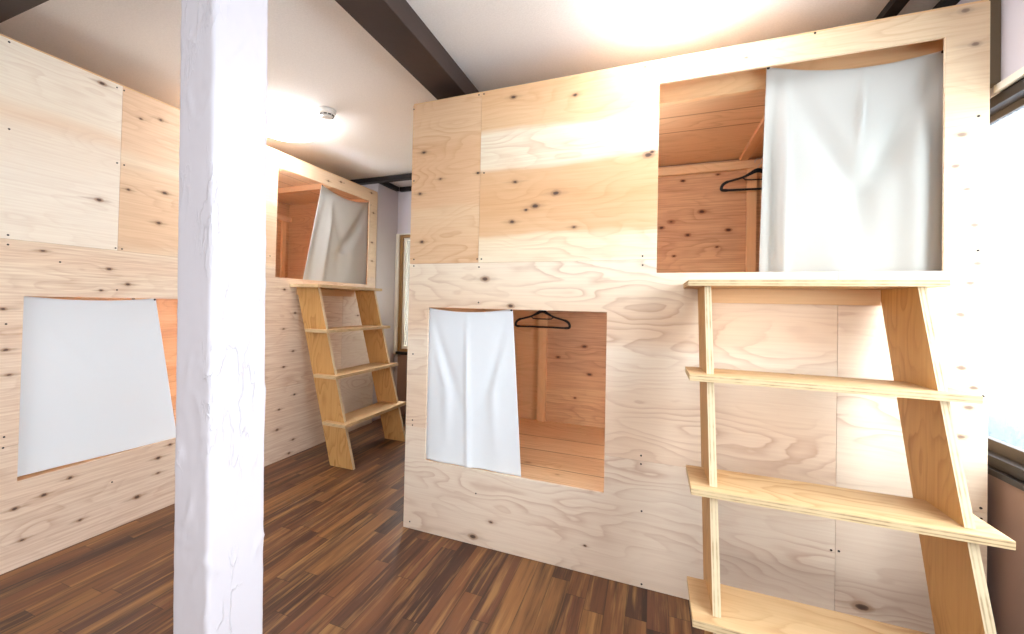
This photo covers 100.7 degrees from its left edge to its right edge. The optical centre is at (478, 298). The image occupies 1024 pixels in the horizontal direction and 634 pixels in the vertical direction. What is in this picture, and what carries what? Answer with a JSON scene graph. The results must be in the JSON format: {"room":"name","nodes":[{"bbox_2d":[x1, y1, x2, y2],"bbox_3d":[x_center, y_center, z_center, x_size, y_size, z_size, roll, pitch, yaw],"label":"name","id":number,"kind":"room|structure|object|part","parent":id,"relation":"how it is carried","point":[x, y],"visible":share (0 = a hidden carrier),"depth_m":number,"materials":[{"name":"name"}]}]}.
{"room":"dormitory","nodes":[
{"label":"dormitory","id":0,"kind":"room"},
{"bbox_2d":[0,414,704,633],"bbox_3d":[-1.124,1.279,1.037,5.332,0.060,7.320,1,-1,22],"label":"floor","id":1,"kind":"structure","parent":0,"point":[339,556],"depth_m":1.91,"materials":[{"name":"brown wood"}]},
{"bbox_2d":[0,34,377,574],"bbox_3d":[-2.175,0.052,3.354,1.222,2.404,2.795,1,-1,22],"label":"pod","id":2,"kind":"object","parent":1,"relation":"on","point":[89,161],"visible":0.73,"depth_m":2.25,"materials":[{"name":"brown wood"}]},
{"bbox_3d":[-2.038,-0.709,2.068,0.012,0.891,0.487,1,-1,22],"label":"panel","id":3,"kind":"part","parent":2,"relation":"part of","materials":[{"name":"beige wood"}]},
{"bbox_3d":[-3.032,0.561,2.881,0.012,1.338,1.264,1,-1,22],"label":"panel","id":4,"kind":"part","parent":2,"relation":"part of","materials":[{"name":"brown wood"}]},
{"bbox_2d":[17,296,175,476],"bbox_3d":[-1.996,0.425,2.288,0.016,0.860,0.732,1,-1,22],"label":"curtain","id":5,"kind":"object","parent":2,"relation":"hanging from","point":[95,383],"visible":0.98,"depth_m":2.21,"materials":[{"name":"white fabric"}]},
{"bbox_3d":[-2.721,-0.598,3.592,0.012,1.010,2.769,1,-1,22],"label":"panel","id":6,"kind":"part","parent":2,"relation":"part of","materials":[{"name":"brown wood"}]},
{"bbox_3d":[-2.507,0.589,4.162,0.012,1.338,1.504,1,-1,22],"label":"panel","id":7,"kind":"part","parent":2,"relation":"part of","materials":[{"name":"brown wood"}]},
{"bbox_3d":[-1.732,0.975,2.883,0.012,0.567,2.297,1,-1,22],"label":"panel","id":8,"kind":"part","parent":2,"relation":"part of","materials":[{"name":"beige wood"}]},
{"bbox_3d":[-1.715,0.223,2.893,0.012,0.934,2.297,1,-1,22],"label":"panel","id":9,"kind":"part","parent":2,"relation":"part of","materials":[{"name":"beige wood"}]},
{"bbox_3d":[-2.151,-1.145,3.371,1.216,0.009,2.793,1,-1,22],"label":"panel","id":10,"kind":"part","parent":2,"relation":"part of","materials":[{"name":"brown wood"}]},
{"bbox_3d":[-1.749,-0.693,2.774,0.012,0.891,1.036,1,-1,22],"label":"panel","id":11,"kind":"part","parent":2,"relation":"part of","materials":[{"name":"beige wood"}]},
{"bbox_3d":[-2.689,-0.927,3.587,0.040,0.050,2.769,1,-1,22],"label":"wall rail","id":12,"kind":"part","parent":2,"relation":"part of","materials":[{"name":"brown wood"}]},
{"bbox_3d":[-1.312,-0.669,3.841,0.012,0.891,1.270,1,-1,22],"label":"panel","id":13,"kind":"part","parent":2,"relation":"part of","materials":[{"name":"beige wood"}]},
{"bbox_3d":[-1.655,0.086,4.644,1.208,2.395,0.012,1,-1,22],"label":"panel","id":14,"kind":"part","parent":2,"relation":"part of","materials":[{"name":"brown wood"}]},
{"bbox_2d":[303,185,367,284],"bbox_3d":[-1.328,-0.557,3.980,0.057,0.902,0.865,1,-1,21],"label":"curtain","id":15,"kind":"object","parent":2,"relation":"hanging from","point":[337,252],"visible":0.96,"depth_m":3.98,"materials":[{"name":"white fabric"}]},
{"bbox_3d":[-1.202,1.004,4.176,0.012,0.567,0.496,1,-1,22],"label":"panel","id":16,"kind":"part","parent":2,"relation":"part of","materials":[{"name":"beige wood"}]},
{"bbox_3d":[-1.185,0.252,4.186,0.012,0.934,0.496,1,-1,22],"label":"panel","id":17,"kind":"part","parent":2,"relation":"part of","materials":[{"name":"beige wood"}]},
{"bbox_2d":[173,0,267,633],"bbox_3d":[-0.702,0.035,1.162,0.207,2.449,0.179,1,-1,22],"label":"pillar","id":18,"kind":"structure","parent":1,"relation":"on","point":[219,534],"depth_m":1.10,"materials":[{"name":"white paint"}]},
{"bbox_2d":[290,284,405,469],"bbox_3d":[-1.069,0.593,3.632,0.630,1.385,0.845,1,-1,22],"label":"step ladder","id":19,"kind":"object","parent":1,"relation":"on","point":[335,422],"visible":0.96,"depth_m":3.36,"materials":[{"name":"yellow wood"}]},
{"bbox_2d":[290,284,381,290],"bbox_3d":[-1.213,-0.090,3.707,0.288,0.024,0.845,1,-1,22],"label":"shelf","id":20,"kind":"object","parent":19,"relation":"attached to","point":[314,287],"depth_m":3.47,"materials":[{"name":"yellow wood"}]},
{"bbox_2d":[403,0,989,633],"bbox_3d":[0.918,0.118,2.470,2.369,2.386,1.152,1,-1,22],"label":"pod","id":21,"kind":"object","parent":1,"relation":"on","point":[559,197],"visible":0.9,"depth_m":1.94,"materials":[{"name":"brown wood"}]},
{"bbox_3d":[-0.184,-0.642,2.325,0.418,0.901,0.012,1,-1,22],"label":"panel","id":22,"kind":"part","parent":21,"relation":"part of","materials":[{"name":"beige wood"}]},
{"bbox_3d":[-0.170,0.105,2.924,0.012,2.377,1.138,1,-1,22],"label":"panel","id":23,"kind":"part","parent":21,"relation":"part of","materials":[{"name":"brown wood"}]},
{"bbox_2d":[426,308,520,476],"bbox_3d":[-0.036,0.478,2.269,0.567,0.855,0.030,1,-1,22],"label":"curtain","id":24,"kind":"object","parent":21,"relation":"hanging from","point":[472,406],"visible":0.98,"depth_m":2.26,"materials":[{"name":"white fabric"}]},
{"bbox_3d":[0.280,0.640,3.336,0.522,1.338,0.012,1,-1,22],"label":"panel","id":25,"kind":"part","parent":21,"relation":"part of","materials":[{"name":"brown wood"}]},
{"bbox_2d":[515,310,570,328],"bbox_3d":[0.475,0.122,3.153,0.428,0.204,0.021,1,-1,23],"label":"hanger","id":26,"kind":"object","parent":21,"relation":"hanging from","point":[539,311],"visible":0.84,"depth_m":3.14,"materials":[{"name":"black plastic"}]},
{"bbox_3d":[0.413,-0.632,2.080,0.868,0.901,0.012,1,-1,22],"label":"panel","id":27,"kind":"part","parent":21,"relation":"part of","materials":[{"name":"beige wood"}]},
{"bbox_3d":[1.364,0.658,2.892,1.820,1.338,0.012,1,-1,22],"label":"panel","id":28,"kind":"part","parent":21,"relation":"part of","materials":[{"name":"brown wood"}]},
{"bbox_3d":[0.485,1.014,2.014,1.942,0.564,0.012,1,-1,22],"label":"panel","id":29,"kind":"part","parent":21,"relation":"part of","materials":[{"name":"beige wood"}]},
{"bbox_3d":[0.501,0.276,2.024,1.942,0.909,0.012,1,-1,22],"label":"panel","id":30,"kind":"part","parent":21,"relation":"part of","materials":[{"name":"beige wood"}]},
{"bbox_3d":[1.147,-0.467,3.006,2.343,0.903,0.012,1,-1,22],"label":"panel","id":31,"kind":"part","parent":21,"relation":"part of","materials":[{"name":"brown wood"}]},
{"bbox_3d":[0.945,-1.070,2.489,2.367,0.009,1.146,1,-1,22],"label":"panel","id":32,"kind":"part","parent":21,"relation":"part of","materials":[{"name":"brown wood"}]},
{"bbox_3d":[1.146,-0.872,2.987,2.343,0.050,0.040,1,-1,22],"label":"wall rail","id":33,"kind":"part","parent":21,"relation":"part of","materials":[{"name":"brown wood"}]},
{"bbox_2d":[720,158,762,191],"bbox_3d":[1.759,-0.780,2.664,0.428,0.204,0.021,1,-1,15],"label":"hanger","id":34,"kind":"object","parent":21,"relation":"hanging from","point":[758,170],"visible":0.68,"depth_m":2.68,"materials":[{"name":"black plastic"}]},
{"bbox_3d":[1.315,-0.617,1.711,1.081,0.901,0.012,1,-1,22],"label":"panel","id":35,"kind":"part","parent":21,"relation":"part of","materials":[{"name":"beige wood"}]},
{"bbox_2d":[759,50,942,271],"bbox_3d":[1.497,-0.533,1.712,0.606,0.914,0.080,1,-1,22],"label":"curtain","id":36,"kind":"object","parent":21,"relation":"hanging from","point":[852,173],"visible":0.91,"depth_m":1.71,"materials":[{"name":"white fabric"}]},
{"bbox_3d":[1.581,1.032,1.564,0.425,0.564,0.012,1,-1,22],"label":"panel","id":37,"kind":"part","parent":21,"relation":"part of","materials":[{"name":"beige wood"}]},
{"bbox_3d":[1.598,0.294,1.574,0.425,0.909,0.012,1,-1,22],"label":"panel","id":38,"kind":"part","parent":21,"relation":"part of","materials":[{"name":"beige wood"}]},
{"bbox_2d":[683,279,1015,633],"bbox_3d":[1.095,0.618,1.377,0.747,1.369,0.717,1,-1,22],"label":"step ladder","id":39,"kind":"object","parent":1,"relation":"on","point":[939,510],"visible":1,"depth_m":1.32,"materials":[{"name":"yellow wood"}]},
{"bbox_2d":[683,279,950,289],"bbox_3d":[1.186,-0.050,1.589,0.735,0.022,0.284,1,-1,22],"label":"step","id":40,"kind":"structure","parent":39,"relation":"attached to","point":[816,284],"depth_m":1.47,"materials":[{"name":"yellow wood"}]},
{"bbox_2d":[362,183,397,420],"bbox_3d":[-1.653,0.009,4.904,1.380,2.560,0.380,1,-1,22],"label":"wall","id":41,"kind":"structure","parent":0,"point":[387,204],"depth_m":4.64,"materials":[{"name":"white paint"}]},
{"bbox_2d":[350,173,411,184],"bbox_3d":[-0.929,-1.238,4.392,2.710,0.047,0.066,1,-1,22],"label":"trim","id":42,"kind":"structure","parent":41,"relation":"attached to","point":[401,177],"depth_m":4.39,"materials":[{"name":"black wood"}]},
{"bbox_2d":[379,182,398,191],"bbox_3d":[-0.978,-1.236,4.633,0.034,0.047,0.340,1,-1,22],"label":"trim","id":43,"kind":"structure","parent":41,"relation":"attached to","point":[388,185],"depth_m":4.64,"materials":[{"name":"black wood"}]},
{"bbox_2d":[0,0,939,187],"bbox_3d":[-1.067,-1.335,1.072,5.332,0.050,7.320,1,-1,22],"label":"ceiling","id":44,"kind":"structure","parent":0,"point":[318,54],"depth_m":2.15,"materials":[{"name":"white paint"}]},
{"bbox_2d":[0,0,48,22],"bbox_3d":[-0.383,-1.239,1.083,3.829,0.109,0.142,1,-1,22],"label":"ceiling beam","id":45,"kind":"structure","parent":44,"relation":"attached to","point":[9,9],"depth_m":1.75,"materials":[{"name":"brown paint"}]},
{"bbox_2d":[266,105,320,141],"bbox_3d":[-1.388,-1.232,3.050,0.470,0.114,0.470,1,-1,22],"label":"ceiling light","id":46,"kind":"object","parent":44,"relation":"attached to","point":[285,123],"visible":0.73,"depth_m":2.94,"materials":[{"name":"white plastic"}]},
{"bbox_2d":[317,106,335,119],"bbox_3d":[-1.037,-1.256,2.890,0.124,0.055,0.124,1,-1,22],"label":"smoke detector","id":47,"kind":"object","parent":44,"relation":"attached to","point":[326,113],"visible":1,"depth_m":2.86,"materials":[{"name":"white plastic"}]},
{"bbox_3d":[-1.036,-1.278,2.891,0.124,0.011,0.124,1,-1,22],"label":"mounting plate","id":48,"kind":"part","parent":47,"relation":"part of","materials":[{"name":"white plastic"}]},
{"bbox_2d":[335,0,478,99],"bbox_3d":[-0.043,-1.210,2.720,0.185,0.109,3.130,1,-1,22],"label":"ceiling beam","id":49,"kind":"structure","parent":44,"relation":"attached to","point":[393,24],"depth_m":1.97,"materials":[{"name":"brown paint"}]},
{"bbox_2d":[616,0,743,40],"bbox_3d":[0.816,-1.202,1.703,0.500,0.114,0.500,1,-1,22],"label":"ceiling light","id":50,"kind":"object","parent":44,"relation":"attached to","point":[649,20],"visible":1,"depth_m":1.73,"materials":[{"name":"white plastic"}]},
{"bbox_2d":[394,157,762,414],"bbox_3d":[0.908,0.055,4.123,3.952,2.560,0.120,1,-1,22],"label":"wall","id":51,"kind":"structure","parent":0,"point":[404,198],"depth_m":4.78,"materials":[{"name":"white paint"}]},
{"bbox_2d":[393,233,409,354],"bbox_3d":[-0.431,-0.041,4.625,1.088,1.357,0.130,1,-1,22],"label":"window","id":52,"kind":"structure","parent":51,"relation":"in","point":[399,347],"depth_m":4.79,"materials":[{"name":"beige"}]},
{"bbox_3d":[-0.925,-0.050,4.796,0.043,1.357,0.031,1,-1,22],"label":"casing","id":53,"kind":"part","parent":52,"relation":"part of","materials":[{"name":"beige"}]},
{"bbox_3d":[-0.439,0.622,4.576,1.045,0.030,0.060,1,-1,22],"label":"sill","id":54,"kind":"part","parent":52,"relation":"part of","materials":[{"name":"black"}]},
{"bbox_3d":[-0.422,-0.050,4.644,0.935,1.255,0.030,1,-1,22],"label":"sash","id":55,"kind":"part","parent":52,"relation":"part of","materials":[{"name":"beige"}]},
{"bbox_2d":[399,186,411,191],"bbox_3d":[-0.206,-1.220,4.521,1.470,0.047,0.039,1,-1,22],"label":"trim","id":56,"kind":"structure","parent":51,"relation":"attached to","point":[407,188],"depth_m":4.75,"materials":[{"name":"black wood"}]},
{"bbox_2d":[875,0,909,19],"bbox_3d":[1.823,-1.216,1.972,0.050,0.034,3.080,1,-1,22],"label":"beam","id":57,"kind":"structure","parent":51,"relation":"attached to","point":[893,7],"depth_m":1.77,"materials":[{"name":"black wood"}]},
{"bbox_2d":[956,0,1023,633],"bbox_3d":[1.312,0.010,0.057,0.120,2.560,7.100,1,-1,22],"label":"wall","id":58,"kind":"structure","parent":0,"point":[1005,502],"depth_m":1.45,"materials":[{"name":"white paint"}]},
{"bbox_2d":[932,0,959,8],"bbox_3d":[1.997,-1.213,1.900,0.046,0.034,3.080,1,-1,22],"label":"trim","id":59,"kind":"structure","parent":58,"relation":"attached to","point":[942,3],"depth_m":1.73,"materials":[{"name":"black wood"}]},
{"bbox_2d":[989,0,1000,87],"bbox_3d":[1.850,-1.001,1.527,0.029,0.474,0.043,1,-1,22],"label":"trim","id":60,"kind":"structure","parent":58,"relation":"attached to","point":[995,5],"depth_m":1.51,"materials":[{"name":"brown"}]},
{"bbox_2d":[988,67,1023,490],"bbox_3d":[1.466,-0.089,0.473,0.114,1.386,3.142,1,-1,22],"label":"window","id":61,"kind":"structure","parent":58,"relation":"in","point":[1008,459],"depth_m":1.49,"materials":[{"name":"brown metal"}]},
{"bbox_3d":[1.413,0.593,0.479,0.034,0.020,3.142,1,-1,22],"label":"sill","id":62,"kind":"part","parent":61,"relation":"part of","materials":[{"name":"brown metal"}]},
{"bbox_3d":[1.347,-0.775,0.279,0.018,0.026,2.665,1,-1,22],"label":"casing","id":63,"kind":"part","parent":61,"relation":"part of","materials":[{"name":"beige"}]},
{"label":"outside","id":64,"kind":"structure","parent":0,"visible":0},
{"bbox_2d":[405,241,409,345],"bbox_3d":[-0.296,0.020,4.947,1.320,2.000,0.050,1,-1,22],"label":"window pane","id":65,"kind":"object","parent":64,"point":[408,254],"visible":0.02,"depth_m":5.15,"materials":[{"name":"clear glass"}]}
]}

